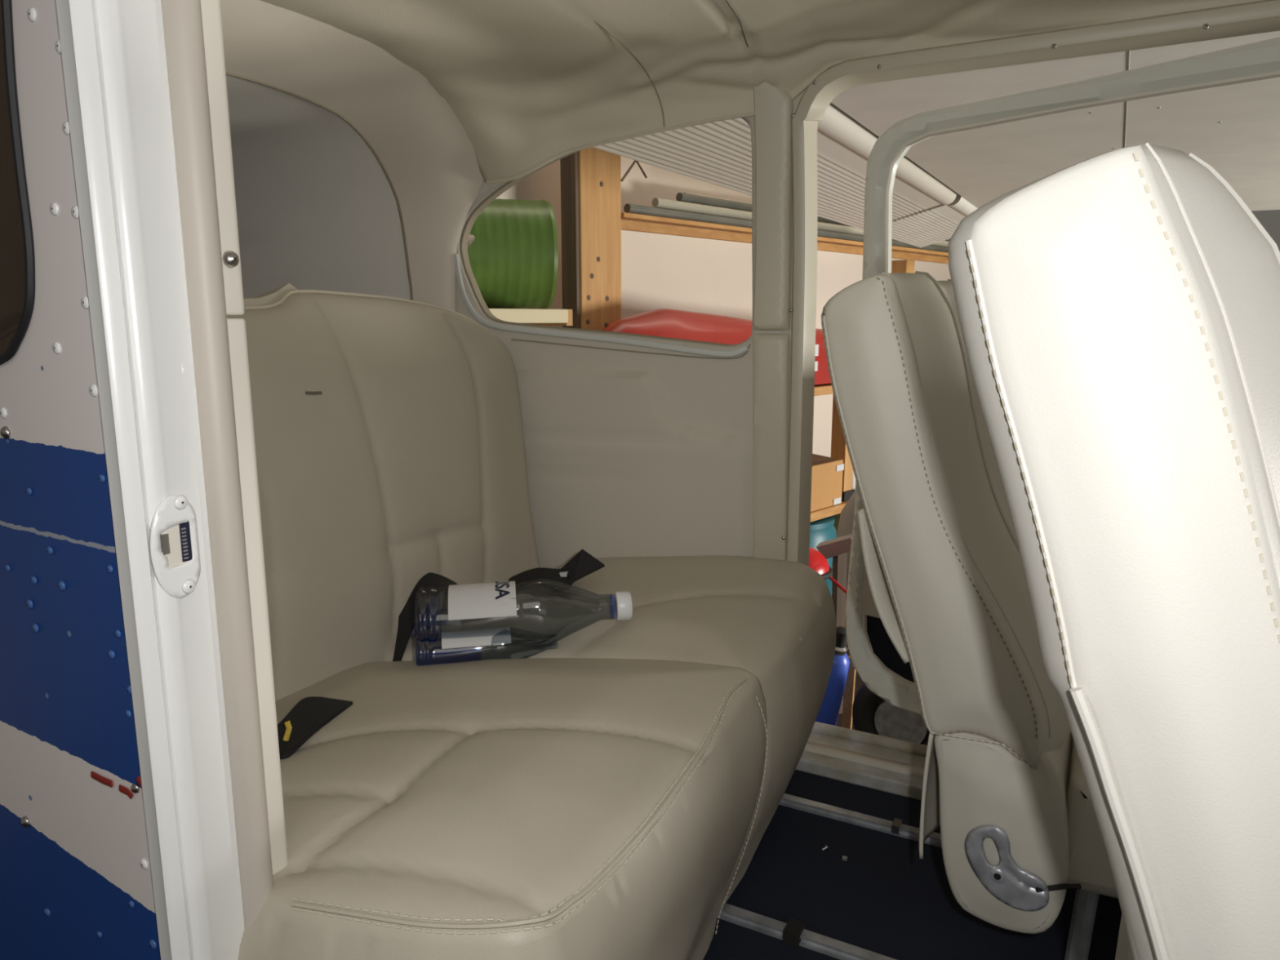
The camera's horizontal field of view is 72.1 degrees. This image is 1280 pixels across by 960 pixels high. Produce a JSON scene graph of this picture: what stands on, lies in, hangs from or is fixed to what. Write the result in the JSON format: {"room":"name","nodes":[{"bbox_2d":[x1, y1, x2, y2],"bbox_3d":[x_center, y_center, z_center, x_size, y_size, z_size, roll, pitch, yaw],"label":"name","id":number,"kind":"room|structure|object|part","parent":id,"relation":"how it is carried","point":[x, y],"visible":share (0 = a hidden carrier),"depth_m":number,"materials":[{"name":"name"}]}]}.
{"room":"aircraft cabin","nodes":[
{"label":"aircraft cabin","id":0,"kind":"room"},
{"bbox_2d":[0,0,160,959],"bbox_3d":[-0.797,0.062,0.833,1.033,1.420,0.004,5,12,28],"label":"fuselage","id":1,"kind":"structure","parent":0,"point":[76,881],"depth_m":0.64,"materials":[{"name":"paint"}]},
{"bbox_2d":[0,0,35,364],"bbox_3d":[-0.672,-0.274,0.706,0.657,0.390,0.010,5,12,28],"label":"window","id":2,"kind":"structure","parent":1,"relation":"in","point":[17,256],"depth_m":0.59,"materials":[{"name":"black glass"}]},
{"bbox_2d":[55,0,244,959],"bbox_3d":[-0.324,0.100,0.623,0.019,1.420,0.073,5,12,28],"label":"door jamb","id":3,"kind":"structure","parent":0,"point":[113,51],"depth_m":0.59,"materials":[{"name":"white paint"}]},
{"bbox_2d":[149,494,200,598],"bbox_3d":[-0.318,0.046,0.603,0.004,0.073,0.034,5,12,28],"label":"plate","id":4,"kind":"object","parent":3,"relation":"attached to","point":[172,542],"visible":1,"depth_m":0.60,"materials":[{"name":"white paint"}]},
{"bbox_2d":[160,0,273,928],"bbox_3d":[-0.298,0.093,0.660,0.027,1.420,0.044,5,12,28],"label":"trim","id":5,"kind":"structure","parent":3,"relation":"attached to","point":[182,20],"depth_m":0.62,"materials":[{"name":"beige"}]},
{"bbox_2d":[200,0,244,315],"bbox_3d":[-0.311,-0.364,0.597,0.038,0.496,0.031,5,12,28],"label":"trim","id":6,"kind":"structure","parent":3,"relation":"attached to","point":[211,9],"depth_m":0.62,"materials":[{"name":"beige plastic"}]},
{"bbox_2d":[226,318,288,875],"bbox_3d":[-0.311,0.335,0.724,0.038,0.921,0.031,5,12,28],"label":"trim","id":7,"kind":"structure","parent":3,"relation":"attached to","point":[237,331],"depth_m":0.67,"materials":[{"name":"beige plastic"}]},
{"bbox_2d":[226,75,410,299],"bbox_3d":[-1.080,-0.065,1.665,1.100,1.192,0.722,5,12,28],"label":"wall","id":8,"kind":"structure","parent":0,"point":[317,209],"depth_m":1.67,"materials":[{"name":"white fabric"}]},
{"bbox_2d":[219,0,483,311],"bbox_3d":[-0.527,-0.035,1.372,0.167,1.246,0.795,5,12,28],"label":"wall","id":9,"kind":"structure","parent":0,"point":[428,160],"depth_m":1.48,"materials":[{"name":"beige plastic"}]},
{"bbox_2d":[454,88,924,777],"bbox_3d":[0.402,-0.049,1.454,1.887,1.298,0.168,4,11,23],"label":"wall","id":10,"kind":"structure","parent":0,"point":[628,454],"depth_m":1.63,"materials":[{"name":"beige plastic"}]},
{"bbox_2d":[454,117,751,359],"bbox_3d":[-0.072,-0.430,1.592,0.574,0.414,0.049,3,11,14],"label":"window","id":11,"kind":"structure","parent":10,"relation":"in","point":[722,354],"depth_m":1.63,"materials":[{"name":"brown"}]},
{"bbox_2d":[753,333,790,560],"bbox_3d":[0.234,-0.039,1.580,0.072,0.442,0.008,3,11,14],"label":"trim","id":12,"kind":"structure","parent":10,"relation":"attached to","point":[771,352],"depth_m":1.57,"materials":[{"name":"beige plastic"}]},
{"bbox_2d":[753,81,793,330],"bbox_3d":[0.223,-0.463,1.482,0.069,0.416,0.052,3,11,14],"label":"trim","id":13,"kind":"structure","parent":10,"relation":"attached to","point":[773,105],"depth_m":1.49,"materials":[{"name":"beige plastic"}]},
{"bbox_2d":[795,721,927,800],"bbox_3d":[0.720,0.545,1.476,0.980,0.042,0.138,5,12,28],"label":"trim","id":14,"kind":"structure","parent":10,"relation":"attached to","point":[891,748],"depth_m":1.62,"materials":[{"name":"paint"}]},
{"bbox_2d":[592,31,1279,247],"bbox_3d":[1.728,-1.108,2.951,2.260,0.374,4.100,5,12,28],"label":"ceiling","id":15,"kind":"structure","parent":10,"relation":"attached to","point":[940,180],"depth_m":2.42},
{"bbox_2d":[781,0,1279,566],"bbox_3d":[0.675,-0.044,1.347,0.940,1.204,0.113,5,12,28],"label":"trim","id":16,"kind":"structure","parent":10,"relation":"attached to","point":[1262,16],"depth_m":1.37,"materials":[{"name":"beige plastic"}]},
{"bbox_2d":[845,36,1279,715],"bbox_3d":[0.765,-0.068,1.430,0.927,1.151,0.066,9,14,41],"label":"door","id":17,"kind":"structure","parent":10,"relation":"in","point":[873,655],"depth_m":1.56,"materials":[{"name":"white paint"}]},
{"bbox_3d":[0.772,0.089,1.467,0.858,0.470,0.022,9,14,41],"label":"panel","id":18,"kind":"part","parent":17,"relation":"part of","materials":[{"name":"beige plastic"}]},
{"bbox_3d":[0.771,0.380,1.518,0.847,0.150,0.001,9,14,41],"label":"kick panel","id":19,"kind":"part","parent":17,"relation":"part of","materials":[{"name":"black carpet"}]},
{"bbox_2d":[496,155,951,457],"bbox_3d":[2.448,-2.544,6.976,0.100,5.850,18.000,10,14,43],"label":"wall","id":20,"kind":"structure","parent":0,"point":[659,271],"depth_m":4.78,"materials":[{"name":"paint"}]},
{"bbox_2d":[488,308,572,325],"bbox_3d":[-0.879,-0.589,3.187,0.630,0.062,1.156,10,14,43],"label":"shelf board","id":21,"kind":"object","parent":20,"relation":"attached to","point":[526,316],"visible":0.27,"depth_m":3.25,"materials":[{"name":"beige wood"}]},
{"bbox_2d":[467,198,558,309],"bbox_3d":[-0.704,-0.906,3.523,0.670,0.442,0.442,-3,11,-18],"label":"hose reel","id":22,"kind":"object","parent":21,"relation":"on","point":[513,253],"visible":0.39,"depth_m":3.40,"materials":[{"name":"paint"}]},
{"bbox_2d":[467,234,475,250],"bbox_3d":[-0.586,-0.800,2.959,0.068,0.066,0.062,5,12,28],"label":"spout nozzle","id":23,"kind":"object","parent":22,"relation":"attached to","point":[471,238],"visible":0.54,"depth_m":2.94,"materials":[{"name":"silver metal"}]},
{"bbox_2d":[621,212,948,273],"bbox_3d":[3.617,-1.526,8.122,0.260,0.872,11.021,10,14,43],"label":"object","id":24,"kind":"object","parent":20,"relation":"attached to","point":[905,265],"visible":0.27,"depth_m":4.64,"materials":[{"name":"brown wood"}]},
{"bbox_2d":[623,203,948,253],"bbox_3d":[3.195,-1.867,7.448,0.044,0.046,9.475,10,14,43],"label":"pipe","id":25,"kind":"object","parent":24,"relation":"on","point":[628,208],"visible":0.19,"depth_m":4.52,"materials":[{"name":"grey metal"}]},
{"bbox_2d":[652,197,948,247],"bbox_3d":[3.053,-1.887,7.302,0.044,0.046,8.675,10,14,43],"label":"pipe","id":26,"kind":"object","parent":25,"relation":"on","point":[656,202],"visible":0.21,"depth_m":4.55,"materials":[{"name":"beige"}]},
{"bbox_2d":[675,192,950,241],"bbox_3d":[2.899,-1.908,7.166,0.044,0.046,7.875,10,14,43],"label":"pipe","id":27,"kind":"object","parent":26,"relation":"on","point":[681,197],"visible":0.19,"depth_m":4.55,"materials":[{"name":"grey metal"}]},
{"bbox_3d":[2.715,-1.801,7.083,1.921,0.046,6.832,5,12,28],"label":"pipe","id":28,"kind":"object","parent":24,"relation":"on","visible":0},
{"bbox_3d":[2.637,-1.834,7.012,1.815,0.046,6.447,5,12,28],"label":"pipe","id":29,"kind":"object","parent":28,"relation":"on","visible":0},
{"bbox_2d":[683,192,751,204],"bbox_3d":[2.789,-1.911,7.132,0.060,0.061,7.475,10,14,43],"label":"pipe","id":30,"kind":"object","parent":29,"relation":"on","point":[683,193],"visible":0.02,"depth_m":4.63,"materials":[{"name":"beige metal"}]},
{"bbox_2d":[259,0,1262,184],"bbox_3d":[0.261,-0.510,0.860,1.650,0.210,1.030,5,12,28],"label":"ceiling","id":31,"kind":"structure","parent":0,"point":[531,84],"depth_m":1.35,"materials":[{"name":"fabric"}]},
{"bbox_2d":[835,642,864,729],"bbox_3d":[2.817,0.745,5.520,14.000,0.100,26.000,5,12,28],"label":"floor","id":32,"kind":"structure","parent":0,"point":[859,682],"depth_m":4.07,"materials":[{"name":"grey concrete"}]},
{"bbox_2d":[560,146,621,330],"bbox_3d":[-0.216,-1.281,3.945,0.108,4.450,0.275,10,14,43],"label":"timber post","id":33,"kind":"object","parent":32,"relation":"on","point":[591,177],"visible":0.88,"depth_m":3.92,"materials":[{"name":"brown wood"}]},
{"bbox_2d":[621,160,647,182],"bbox_3d":[-0.028,-1.455,4.144,0.012,0.113,0.177,10,14,43],"label":"wire hook","id":34,"kind":"object","parent":33,"relation":"attached to","point":[634,161],"visible":0.84,"depth_m":4.13,"materials":[{"name":"grey metal"}]},
{"bbox_2d":[813,383,833,395],"bbox_3d":[2.169,-0.752,6.233,0.380,0.045,6.914,10,14,43],"label":"shelf board","id":35,"kind":"object","parent":33,"relation":"attached to","point":[825,388],"visible":0.02,"depth_m":4.75,"materials":[{"name":"brown wood"}]},
{"bbox_2d":[603,308,831,384],"bbox_3d":[0.517,-0.663,4.465,0.391,0.394,2.335,9,14,42],"label":"container","id":36,"kind":"object","parent":35,"relation":"on","point":[664,322],"visible":0.29,"depth_m":4.05,"materials":[{"name":"red plastic"}]},
{"bbox_2d":[808,546,832,580],"bbox_3d":[0.640,0.645,3.570,0.258,0.773,0.268,5,12,28],"label":"machine","id":37,"kind":"object","parent":32,"relation":"on","point":[818,562],"visible":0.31,"depth_m":3.44,"materials":[{"name":"red plastic"}]},
{"bbox_2d":[828,577,847,593],"bbox_3d":[0.792,0.432,3.449,0.154,0.130,0.012,5,12,28],"label":"cable","id":38,"kind":"object","parent":37,"relation":"hanging from","point":[832,579],"visible":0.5,"depth_m":3.45,"materials":[{"name":"red plastic"}]},
{"bbox_2d":[809,515,836,595],"bbox_3d":[0.890,0.665,5.249,0.551,0.933,0.551,5,12,28],"label":"barrel","id":39,"kind":"object","parent":32,"relation":"on","point":[822,530],"visible":0.08,"depth_m":4.99,"materials":[{"name":"teal plastic"}]},
{"bbox_3d":[0.890,0.224,5.169,0.494,0.035,0.494,5,12,28],"label":"barrel lid","id":40,"kind":"part","parent":39,"relation":"part of","materials":[{"name":"teal plastic"}]},
{"bbox_2d":[815,626,849,725],"bbox_3d":[0.732,0.800,3.434,0.163,0.487,0.116,5,12,28],"label":"canister","id":41,"kind":"object","parent":32,"relation":"on","point":[828,712],"visible":0.43,"depth_m":3.37,"materials":[{"name":"blue plastic"}]},
{"bbox_2d":[831,552,847,714],"bbox_3d":[0.844,0.653,3.749,0.051,0.714,0.051,-3,11,-17],"label":"work stand leg","id":42,"kind":"object","parent":32,"relation":"on","point":[839,562],"visible":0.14,"depth_m":3.70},
{"bbox_2d":[816,533,852,559],"bbox_3d":[0.824,0.278,3.703,0.175,0.119,0.120,5,12,28],"label":"plank","id":43,"kind":"object","parent":42,"relation":"on","point":[829,548],"visible":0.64,"depth_m":3.65,"materials":[{"name":"brown wood"}]},
{"bbox_3d":[0.882,0.631,3.897,0.500,0.039,0.060,5,12,28],"label":"crossbar","id":44,"kind":"object","parent":42,"relation":"attached to","visible":0},
{"bbox_2d":[831,490,855,601],"bbox_3d":[1.073,0.326,3.969,0.400,0.640,0.400,5,12,28],"label":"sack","id":45,"kind":"object","parent":44,"relation":"on","point":[846,517],"visible":0.06,"depth_m":3.89,"materials":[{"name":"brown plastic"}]},
{"bbox_2d":[831,395,853,533],"bbox_3d":[1.210,0.086,5.311,0.100,1.271,0.100,10,14,43],"label":"upright","id":46,"kind":"object","parent":32,"relation":"on","point":[838,446],"visible":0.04,"depth_m":5.22,"materials":[{"name":"brown wood"}]},
{"bbox_2d":[810,500,848,521],"bbox_3d":[0.796,0.168,5.139,0.550,0.050,1.954,10,14,43],"label":"shelf board","id":47,"kind":"object","parent":46,"relation":"attached to","point":[832,510],"visible":0.07,"depth_m":5.04,"materials":[{"name":"brown wood"}]},
{"bbox_2d":[810,453,844,511],"bbox_3d":[0.803,-0.050,5.081,0.485,0.398,0.632,10,14,43],"label":"cardboard box","id":48,"kind":"object","parent":47,"relation":"on","point":[827,472],"visible":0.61,"depth_m":5.03,"materials":[{"name":"brown cardboard"}]},
{"bbox_2d":[841,488,855,501],"bbox_3d":[1.229,0.089,5.280,0.070,0.054,0.131,10,14,43],"label":"gadget","id":49,"kind":"object","parent":47,"relation":"on","point":[846,495],"visible":0.5,"depth_m":5.23,"materials":[{"name":"black plastic"}]},
{"bbox_2d":[852,471,855,489],"bbox_3d":[1.299,0.015,5.393,0.100,0.160,0.100,5,12,28],"label":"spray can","id":50,"kind":"object","parent":47,"relation":"on","point":[853,477],"visible":0.11,"depth_m":5.37,"materials":[{"name":"white metal"}]},
{"bbox_2d":[841,655,855,728],"bbox_3d":[0.820,0.842,3.452,0.043,0.310,0.020,5,12,28],"label":"batten","id":51,"kind":"object","parent":32,"relation":"on","point":[848,696],"visible":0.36,"depth_m":3.44,"materials":[{"name":"brown wood"}]},
{"bbox_2d":[852,683,929,745],"bbox_3d":[0.987,0.903,3.309,0.379,0.380,0.100,5,12,28],"label":"wheel","id":52,"kind":"object","parent":32,"relation":"on","point":[871,713],"visible":0.28,"depth_m":3.30,"materials":[{"name":"black rubber"}]},
{"bbox_2d":[702,769,1121,959],"bbox_3d":[0.279,0.656,1.085,2.100,0.040,1.080,5,12,28],"label":"floor","id":53,"kind":"structure","parent":0,"point":[886,900],"depth_m":1.26,"materials":[{"name":"black carpet"}]},
{"bbox_2d":[226,283,836,959],"bbox_3d":[-0.193,0.161,1.209,0.813,0.852,1.115,5,12,28],"label":"seat","id":54,"kind":"object","parent":53,"relation":"on","point":[593,785],"visible":0.71,"depth_m":1.08,"materials":[{"name":"leather"}]},
{"bbox_2d":[277,696,352,759],"bbox_3d":[-0.361,0.261,0.932,0.053,0.014,0.130,2,10,10],"label":"belt","id":55,"kind":"object","parent":54,"relation":"on","point":[309,714],"visible":0.76,"depth_m":0.94,"materials":[{"name":"black fabric"}]},
{"bbox_2d":[282,720,292,741],"bbox_3d":[-0.357,0.254,0.890,0.008,0.020,0.010,5,12,28],"label":"label","id":56,"kind":"object","parent":55,"relation":"on","point":[286,735],"visible":1,"depth_m":0.89,"materials":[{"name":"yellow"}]},
{"bbox_3d":[-0.454,0.017,1.282,0.241,0.569,0.919,5,12,28],"label":"backrest","id":57,"kind":"part","parent":54,"relation":"part of","materials":[{"name":"leather"}]},
{"bbox_2d":[392,572,457,661],"bbox_3d":[-0.309,0.209,1.282,0.087,0.118,0.132,-1,10,-4],"label":"belt","id":58,"kind":"object","parent":54,"relation":"on","point":[406,618],"visible":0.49,"depth_m":1.27,"materials":[{"name":"black fabric"}]},
{"bbox_2d":[415,626,511,666],"bbox_3d":[-0.204,0.224,1.177,0.186,0.051,0.051,-2,11,-13],"label":"bottle","id":59,"kind":"object","parent":54,"relation":"on","point":[460,646],"visible":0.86,"depth_m":1.15,"materials":[{"name":"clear plastic"}]},
{"bbox_2d":[237,657,767,959],"bbox_3d":[-0.219,0.430,0.993,0.617,0.398,0.632,5,12,28],"label":"seat cushion","id":60,"kind":"object","parent":54,"relation":"on","point":[486,808],"depth_m":0.80,"materials":[{"name":"leather"}]},
{"bbox_2d":[413,581,632,641],"bbox_3d":[-0.156,0.180,1.202,0.292,0.093,0.091,-2,10,-10],"label":"water bottle","id":61,"kind":"object","parent":54,"relation":"on","point":[495,599],"visible":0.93,"depth_m":1.16,"materials":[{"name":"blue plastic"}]},
{"bbox_2d":[507,548,604,598],"bbox_3d":[-0.164,0.156,1.441,0.224,0.098,0.103,5,12,28],"label":"belt","id":62,"kind":"object","parent":54,"relation":"on","point":[540,582],"visible":0.8,"depth_m":1.41,"materials":[{"name":"black fabric"}]},
{"bbox_2d":[384,555,836,911],"bbox_3d":[0.003,0.351,1.418,0.578,0.402,0.629,5,12,28],"label":"seat cushion","id":63,"kind":"object","parent":54,"relation":"on","point":[753,638],"depth_m":1.23,"materials":[{"name":"leather"}]},
{"bbox_2d":[717,902,896,959],"bbox_3d":[0.440,0.632,1.064,1.100,0.018,0.030,5,12,28],"label":"rail","id":64,"kind":"object","parent":53,"relation":"on","point":[793,932],"visible":0.52,"depth_m":1.18,"materials":[{"name":"metal"}]},
{"bbox_2d":[842,855,847,861],"bbox_3d":[0.316,0.584,1.359,0.007,0.004,0.005,5,12,28],"label":"crumb","id":65,"kind":"object","parent":53,"relation":"on","point":[844,858],"visible":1,"depth_m":1.36,"materials":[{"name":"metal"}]},
{"bbox_2d":[778,793,942,848],"bbox_3d":[0.590,0.581,1.341,1.100,0.017,0.024,5,12,28],"label":"rail","id":66,"kind":"object","parent":53,"relation":"on","point":[896,828],"visible":0.36,"depth_m":1.46,"materials":[{"name":"metal"}]},
{"bbox_2d":[821,271,1118,959],"bbox_3d":[0.622,0.185,1.116,0.739,0.880,0.460,5,12,28],"label":"seat","id":67,"kind":"object","parent":53,"relation":"on","point":[1005,784],"visible":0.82,"depth_m":1.02,"materials":[{"name":"beige leather"}]},
{"bbox_3d":[0.441,0.018,1.192,0.322,0.574,0.446,5,12,28],"label":"backrest","id":68,"kind":"part","parent":67,"relation":"part of","materials":[{"name":"beige leather"}]},
{"bbox_3d":[0.518,0.387,1.218,0.156,0.241,0.442,5,12,28],"label":"backrest","id":69,"kind":"part","parent":67,"relation":"part of","materials":[{"name":"beige leather"}]},
{"bbox_3d":[0.423,0.446,1.015,0.093,0.097,0.008,5,12,28],"label":"recline lever","id":70,"kind":"part","parent":67,"relation":"part of","materials":[{"name":"metal"}]},
{"bbox_3d":[0.477,0.465,1.005,0.055,0.008,0.008,-2,10,-9],"label":"lever rod","id":71,"kind":"part","parent":67,"relation":"part of","materials":[{"name":"black metal"}]},
{"bbox_2d":[1057,738,1118,897],"bbox_3d":[0.758,0.394,1.089,0.439,0.155,0.380,5,12,28],"label":"seat cushion","id":72,"kind":"object","parent":67,"relation":"on","point":[1089,868],"depth_m":1.01,"materials":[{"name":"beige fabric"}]},
{"bbox_2d":[947,142,1279,959],"bbox_3d":[0.564,0.269,0.561,0.713,0.912,0.446,5,12,28],"label":"seat","id":73,"kind":"object","parent":53,"relation":"on","point":[1118,310],"visible":1,"depth_m":0.43,"materials":[{"name":"beige leather"}]}
]}

